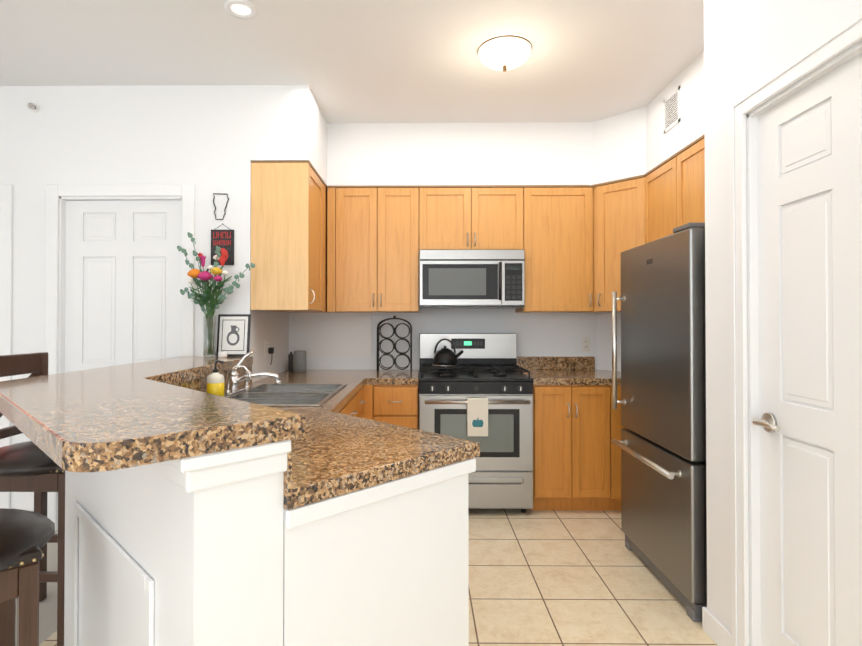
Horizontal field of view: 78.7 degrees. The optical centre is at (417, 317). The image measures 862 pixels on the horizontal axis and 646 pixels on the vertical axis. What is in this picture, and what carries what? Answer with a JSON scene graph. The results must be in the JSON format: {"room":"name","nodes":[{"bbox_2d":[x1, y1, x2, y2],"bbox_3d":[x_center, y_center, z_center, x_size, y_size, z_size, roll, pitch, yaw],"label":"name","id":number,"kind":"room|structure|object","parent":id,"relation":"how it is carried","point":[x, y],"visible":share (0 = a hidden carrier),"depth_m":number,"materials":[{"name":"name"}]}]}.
{"room":"kitchen","nodes":[
{"label":"kitchen","id":0,"kind":"room"},
{"bbox_2d":[0,85,315,510],"bbox_3d":[-2.837,-0.064,3.338,4.325,2.770,0.120,0,-1,1],"label":"wall","id":1,"kind":"structure","parent":0,"point":[208,141],"depth_m":3.28,"materials":[{"name":"white paint"}]},
{"bbox_2d":[0,184,12,508],"bbox_3d":[-3.024,0.245,3.269,1.000,2.150,0.018,0,-1,1],"label":"door frame","id":2,"kind":"structure","parent":1,"relation":"attached to","point":[6,190],"depth_m":3.26,"materials":[{"name":"white paint"}]},
{"bbox_2d":[27,103,39,112],"bbox_3d":[-2.390,-1.310,3.264,0.060,0.060,0.044,0,-1,1],"label":"sprinkler","id":3,"kind":"object","parent":1,"relation":"attached to","point":[34,107],"visible":1,"depth_m":3.28,"materials":[{"name":"white metal"}]},
{"bbox_2d":[45,184,194,530],"bbox_3d":[-1.847,0.246,3.317,0.925,2.150,0.138,0,-1,1],"label":"door frame","id":4,"kind":"structure","parent":1,"relation":"attached to","point":[55,207],"depth_m":3.26,"materials":[{"name":"white paint"}]},
{"bbox_2d":[65,200,180,371],"bbox_3d":[-1.842,0.291,3.317,0.764,2.060,0.046,0,-1,1],"label":"entry door","id":5,"kind":"structure","parent":1,"relation":"in","point":[122,281],"depth_m":3.31,"materials":[{"name":"white paint"}]},
{"bbox_2d":[213,193,228,219],"bbox_3d":[-1.220,-0.690,3.264,0.102,0.166,0.009,0,-1,1],"label":"wall decoration","id":6,"kind":"object","parent":1,"relation":"attached to","point":[215,207],"visible":1,"depth_m":3.26,"materials":[{"name":"black metal"}]},
{"bbox_2d":[211,223,233,264],"bbox_3d":[-1.210,-0.456,3.258,0.144,0.260,0.012,0,-1,1],"label":"home sign","id":7,"kind":"object","parent":1,"relation":"attached to","point":[223,240],"visible":0.69,"depth_m":3.25,"materials":[{"name":"black plastic"}]},
{"bbox_2d":[264,339,273,364],"bbox_3d":[-1.016,0.240,3.607,0.040,0.178,0.115,0,-1,1],"label":"electrical outlet","id":8,"kind":"object","parent":1,"relation":"attached to","point":[268,350],"visible":1,"depth_m":3.61,"materials":[{"name":"white plastic"}]},
{"bbox_2d":[64,462,283,645],"bbox_3d":[-0.673,0.789,1.494,0.748,1.028,0.899,0,-1,1],"label":"wall","id":9,"kind":"structure","parent":0,"point":[209,561],"depth_m":1.03,"materials":[{"name":"white paint"}]},
{"bbox_2d":[0,356,304,471],"bbox_3d":[-0.864,0.254,2.081,1.236,0.050,2.344,0,-1,1],"label":"bar","id":10,"kind":"object","parent":9,"relation":"on","point":[115,417],"visible":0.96,"depth_m":1.18,"materials":[{"name":"stone"}]},
{"bbox_2d":[177,232,254,357],"bbox_3d":[-1.196,-0.136,3.141,0.466,0.748,0.153,0,-1,1],"label":"vase","id":11,"kind":"object","parent":10,"relation":"on","point":[206,296],"visible":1,"depth_m":3.13,"materials":[{"name":"clear glass"}]},
{"bbox_2d":[218,352,226,357],"bbox_3d":[-1.166,0.218,3.144,0.052,0.040,0.052,0,-1,1],"label":"candle","id":12,"kind":"object","parent":10,"relation":"on","point":[222,354],"visible":1,"depth_m":3.12,"materials":[{"name":"white wax"}]},
{"bbox_2d":[216,314,250,356],"bbox_3d":[-1.130,0.109,3.229,0.200,0.259,0.043,0,-1,1],"label":"framed picture","id":13,"kind":"object","parent":10,"relation":"on","point":[233,335],"visible":1,"depth_m":3.22,"materials":[{"name":"black"}]},
{"bbox_2d":[72,440,290,645],"bbox_3d":[-0.778,0.788,1.437,0.998,1.029,0.868,0,-1,1],"label":"trim","id":14,"kind":"structure","parent":9,"relation":"attached to","point":[198,473],"depth_m":1.14,"materials":[{"name":"white paint"}]},
{"bbox_2d":[316,100,326,191],"bbox_3d":[-0.956,-0.059,3.874,0.575,2.770,0.930,0,-1,1],"label":"wall","id":15,"kind":"structure","parent":0,"point":[321,123],"depth_m":3.67,"materials":[{"name":"white paint"}]},
{"bbox_2d":[251,161,330,312],"bbox_3d":[-0.837,-0.509,3.745,0.392,0.931,0.950,0,-1,1],"label":"upper cabinet","id":16,"kind":"object","parent":15,"relation":"attached to","point":[289,233],"visible":1,"depth_m":3.27,"materials":[{"name":"brown wood"}]},
{"bbox_2d":[0,0,703,122],"bbox_3d":[-1.475,-1.524,0.809,7.100,0.100,9.600,0,-1,1],"label":"ceiling","id":17,"kind":"structure","parent":0,"point":[382,61],"depth_m":2.87,"materials":[{"name":"white paint"}]},
{"bbox_2d":[224,0,256,18],"bbox_3d":[-0.835,-1.454,2.482,0.150,0.006,0.150,0,-1,1],"label":"recessed light","id":18,"kind":"object","parent":17,"relation":"in","point":[241,9],"visible":1,"depth_m":2.48,"materials":[{"name":"white paint"}]},
{"bbox_2d":[478,35,531,71],"bbox_3d":[0.470,-1.390,2.833,0.292,0.128,0.292,0,-1,1],"label":"flush ceiling light","id":19,"kind":"object","parent":17,"relation":"attached to","point":[504,53],"visible":1,"depth_m":2.76,"materials":[{"name":"white glass"}]},
{"bbox_2d":[39,508,717,645],"bbox_3d":[0.269,1.320,0.163,3.600,0.060,8.400,0,-1,1],"label":"floor","id":20,"kind":"structure","parent":0,"point":[562,578],"depth_m":2.56,"materials":[{"name":"beige tile"}]},
{"bbox_2d":[0,508,54,645],"bbox_3d":[-1.220,0.726,1.294,0.589,1.150,0.589,0,-1,1],"label":"stool","id":21,"kind":"object","parent":20,"relation":"on","point":[25,536],"visible":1,"depth_m":1.29,"materials":[{"name":"brown wood"}]},
{"bbox_2d":[15,530,57,645],"bbox_3d":[-3.275,1.326,0.799,3.500,0.060,9.600,0,-1,1],"label":"floor carpet","id":22,"kind":"object","parent":20,"relation":"on","point":[47,616],"depth_m":2.38,"materials":[{"name":"grey carpet"}]},
{"bbox_2d":[0,352,64,645],"bbox_3d":[-1.570,0.735,2.258,0.541,1.150,0.541,0,-1,1],"label":"stool","id":23,"kind":"object","parent":22,"relation":"on","point":[29,466],"visible":0.46,"depth_m":2.06,"materials":[{"name":"brown wood"}]},
{"bbox_2d":[339,387,365,417],"bbox_3d":[-0.684,0.886,3.241,0.707,0.868,1.928,0,-1,1],"label":"base cabinet","id":24,"kind":"object","parent":20,"relation":"on","point":[354,406],"visible":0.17,"depth_m":3.15,"materials":[{"name":"brown wood"}]},
{"bbox_2d":[283,458,475,645],"bbox_3d":[-0.504,0.873,1.886,0.693,0.868,1.320,1,-1,-44],"label":"half wall","id":25,"kind":"structure","parent":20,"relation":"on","point":[385,564],"depth_m":1.39,"materials":[{"name":"white paint"}]},
{"bbox_2d":[171,365,479,509],"bbox_3d":[-0.419,0.365,2.692,1.251,0.159,3.032,0,-1,1],"label":"countertop","id":26,"kind":"structure","parent":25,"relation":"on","point":[333,452],"depth_m":1.60,"materials":[{"name":"stone"}]},
{"bbox_2d":[207,360,223,396],"bbox_3d":[-0.975,0.298,2.536,0.081,0.186,0.079,0,-1,1],"label":"soap dispenser","id":27,"kind":"object","parent":26,"relation":"on","point":[215,382],"visible":0.85,"depth_m":2.51,"materials":[{"name":"yellow plastic"}]},
{"bbox_2d":[224,350,280,394],"bbox_3d":[-0.858,0.284,2.828,0.279,0.222,0.337,0,-1,1],"label":"sink faucet","id":28,"kind":"object","parent":26,"relation":"on","point":[233,388],"depth_m":2.76,"materials":[{"name":"silver metal"}]},
{"bbox_2d":[224,350,346,405],"bbox_3d":[-0.722,0.376,2.763,0.585,0.408,0.830,0,-1,1],"label":"sink","id":29,"kind":"object","parent":26,"relation":"in","point":[277,393],"visible":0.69,"depth_m":2.76,"materials":[{"name":"silver metal"}]},
{"bbox_2d":[288,352,292,371],"bbox_3d":[-0.971,0.338,4.026,0.033,0.149,0.040,0,-1,1],"label":"gadget","id":30,"kind":"object","parent":26,"relation":"on","point":[290,362],"visible":0.98,"depth_m":4.01,"materials":[{"name":"black plastic"}]},
{"bbox_2d":[294,350,305,371],"bbox_3d":[-0.897,0.332,4.015,0.094,0.160,0.094,0,-1,1],"label":"speaker","id":31,"kind":"object","parent":26,"relation":"on","point":[299,360],"visible":1,"depth_m":3.98},
{"bbox_2d":[377,315,411,371],"bbox_3d":[-0.177,0.198,4.049,0.267,0.430,0.131,0,-1,1],"label":"wine rack","id":32,"kind":"object","parent":26,"relation":"on","point":[394,344],"visible":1,"depth_m":3.99,"materials":[{"name":"black metal"}]},
{"bbox_2d":[363,384,418,429],"bbox_3d":[-0.185,0.892,3.852,0.383,0.868,0.697,0,-1,1],"label":"drawers","id":33,"kind":"object","parent":20,"relation":"on","point":[395,404],"visible":0.31,"depth_m":3.54,"materials":[{"name":"brown wood"}]},
{"bbox_2d":[419,333,532,512],"bbox_3d":[0.394,0.723,3.810,0.764,1.205,0.753,0,-1,1],"label":"stove","id":34,"kind":"object","parent":20,"relation":"on","point":[482,392],"visible":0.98,"depth_m":3.49,"materials":[{"name":"silver metal"}]},
{"bbox_2d":[432,338,463,366],"bbox_3d":[0.230,0.259,3.959,0.241,0.207,0.196,0,-1,1],"label":"kettle","id":35,"kind":"object","parent":34,"relation":"on","point":[445,357],"visible":1,"depth_m":3.90,"materials":[{"name":"black metal"}]},
{"bbox_2d":[467,398,487,435],"bbox_3d":[0.395,0.653,3.454,0.135,0.248,0.040,0,-1,1],"label":"towel","id":36,"kind":"object","parent":34,"relation":"hanging from","point":[477,408],"depth_m":3.44,"materials":[{"name":"beige fabric"}]},
{"bbox_2d":[531,385,624,509],"bbox_3d":[1.103,0.892,3.839,0.637,0.868,0.697,0,-1,1],"label":"base cabinet","id":37,"kind":"object","parent":20,"relation":"on","point":[577,453],"visible":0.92,"depth_m":3.53,"materials":[{"name":"brown wood"}]},
{"bbox_2d":[517,356,620,384],"bbox_3d":[1.342,0.382,3.858,1.122,0.149,0.662,0,-1,1],"label":"countertop","id":38,"kind":"structure","parent":37,"relation":"on","point":[562,370],"depth_m":4.03,"materials":[{"name":"stone"}]},
{"bbox_2d":[611,222,706,621],"bbox_3d":[1.494,0.453,2.647,0.788,1.722,0.805,0,-1,1],"label":"fridge","id":39,"kind":"object","parent":20,"relation":"on","point":[661,444],"visible":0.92,"depth_m":2.47,"materials":[{"name":"grey metal"}]},
{"bbox_2d":[289,106,646,370],"bbox_3d":[0.397,-0.058,3.961,3.260,2.770,0.730,0,-1,1],"label":"wall","id":40,"kind":"structure","parent":0,"point":[612,148],"depth_m":3.89,"materials":[{"name":"white paint"}]},
{"bbox_2d":[327,185,592,312],"bbox_3d":[0.313,-0.507,4.018,1.955,0.929,0.382,0,-1,1],"label":"upper cabinet","id":41,"kind":"object","parent":40,"relation":"attached to","point":[379,237],"visible":1,"depth_m":3.87,"materials":[{"name":"brown wood"}]},
{"bbox_2d":[419,250,524,308],"bbox_3d":[0.396,-0.283,3.981,0.762,0.416,0.446,0,-1,1],"label":"microwave","id":42,"kind":"object","parent":41,"relation":"attached to","point":[471,279],"visible":0.98,"depth_m":3.80,"materials":[{"name":"silver metal"}]},
{"bbox_2d":[582,337,590,351],"bbox_3d":[1.345,0.214,4.189,0.070,0.114,0.009,0,-1,1],"label":"electrical outlet","id":43,"kind":"object","parent":40,"relation":"attached to","point":[586,344],"visible":1,"depth_m":4.19,"materials":[{"name":"white plastic"}]},
{"bbox_2d":[647,51,703,171],"bbox_3d":[1.677,-0.068,2.899,0.680,2.770,1.633,0,-1,1],"label":"wall","id":44,"kind":"structure","parent":0,"point":[687,129],"depth_m":3.12,"materials":[{"name":"white paint"}]},
{"bbox_2d":[580,172,647,312],"bbox_3d":[1.599,-0.508,3.864,0.611,0.928,0.664,0,-1,1],"label":"upper cabinet","id":45,"kind":"object","parent":44,"relation":"attached to","point":[620,207],"depth_m":3.74,"materials":[{"name":"brown wood"}]},
{"bbox_2d":[648,159,667,241],"bbox_3d":[1.722,-0.708,3.331,0.353,0.539,0.515,0,-1,1],"label":"upper cabinet","id":46,"kind":"object","parent":44,"relation":"attached to","point":[666,197],"depth_m":3.39,"materials":[{"name":"brown wood"}]},
{"bbox_2d":[663,86,679,133],"bbox_3d":[1.562,-1.273,3.228,0.006,0.215,0.205,0,-1,1],"label":"air vent","id":47,"kind":"object","parent":44,"relation":"in","point":[671,106],"visible":1,"depth_m":3.22,"materials":[{"name":"white metal"}]},
{"bbox_2d":[668,135,704,234],"bbox_3d":[1.718,-0.712,2.901,0.353,0.539,0.570,0,-1,1],"label":"upper cabinet","id":48,"kind":"object","parent":44,"relation":"attached to","point":[686,168],"depth_m":3.02,"materials":[{"name":"brown wood"}]},
{"bbox_2d":[704,0,861,634],"bbox_3d":[1.238,-0.106,-0.913,0.120,2.770,6.240,0,-1,1],"label":"wall","id":49,"kind":"structure","parent":0,"point":[748,44],"depth_m":2.02,"materials":[{"name":"white paint"}]},
{"bbox_2d":[702,607,731,645],"bbox_3d":[-1.836,1.267,2.633,6.340,0.095,1.245,0,-1,1],"label":"baseboard","id":50,"kind":"structure","parent":49,"relation":"attached to","point":[716,631],"depth_m":2.11,"materials":[{"name":"white paint"}]},
{"bbox_2d":[729,8,861,645],"bbox_3d":[1.250,0.240,1.504,0.144,2.125,0.970,0,-1,1],"label":"door frame","id":51,"kind":"structure","parent":49,"relation":"attached to","point":[744,302],"depth_m":1.91,"materials":[{"name":"white paint"}]},
{"bbox_2d":[752,53,861,645],"bbox_3d":[1.217,0.283,1.504,0.100,2.040,0.800,0,-1,1],"label":"closet door","id":52,"kind":"structure","parent":49,"relation":"in","point":[808,422],"depth_m":1.65,"materials":[{"name":"white paint"}]}
]}

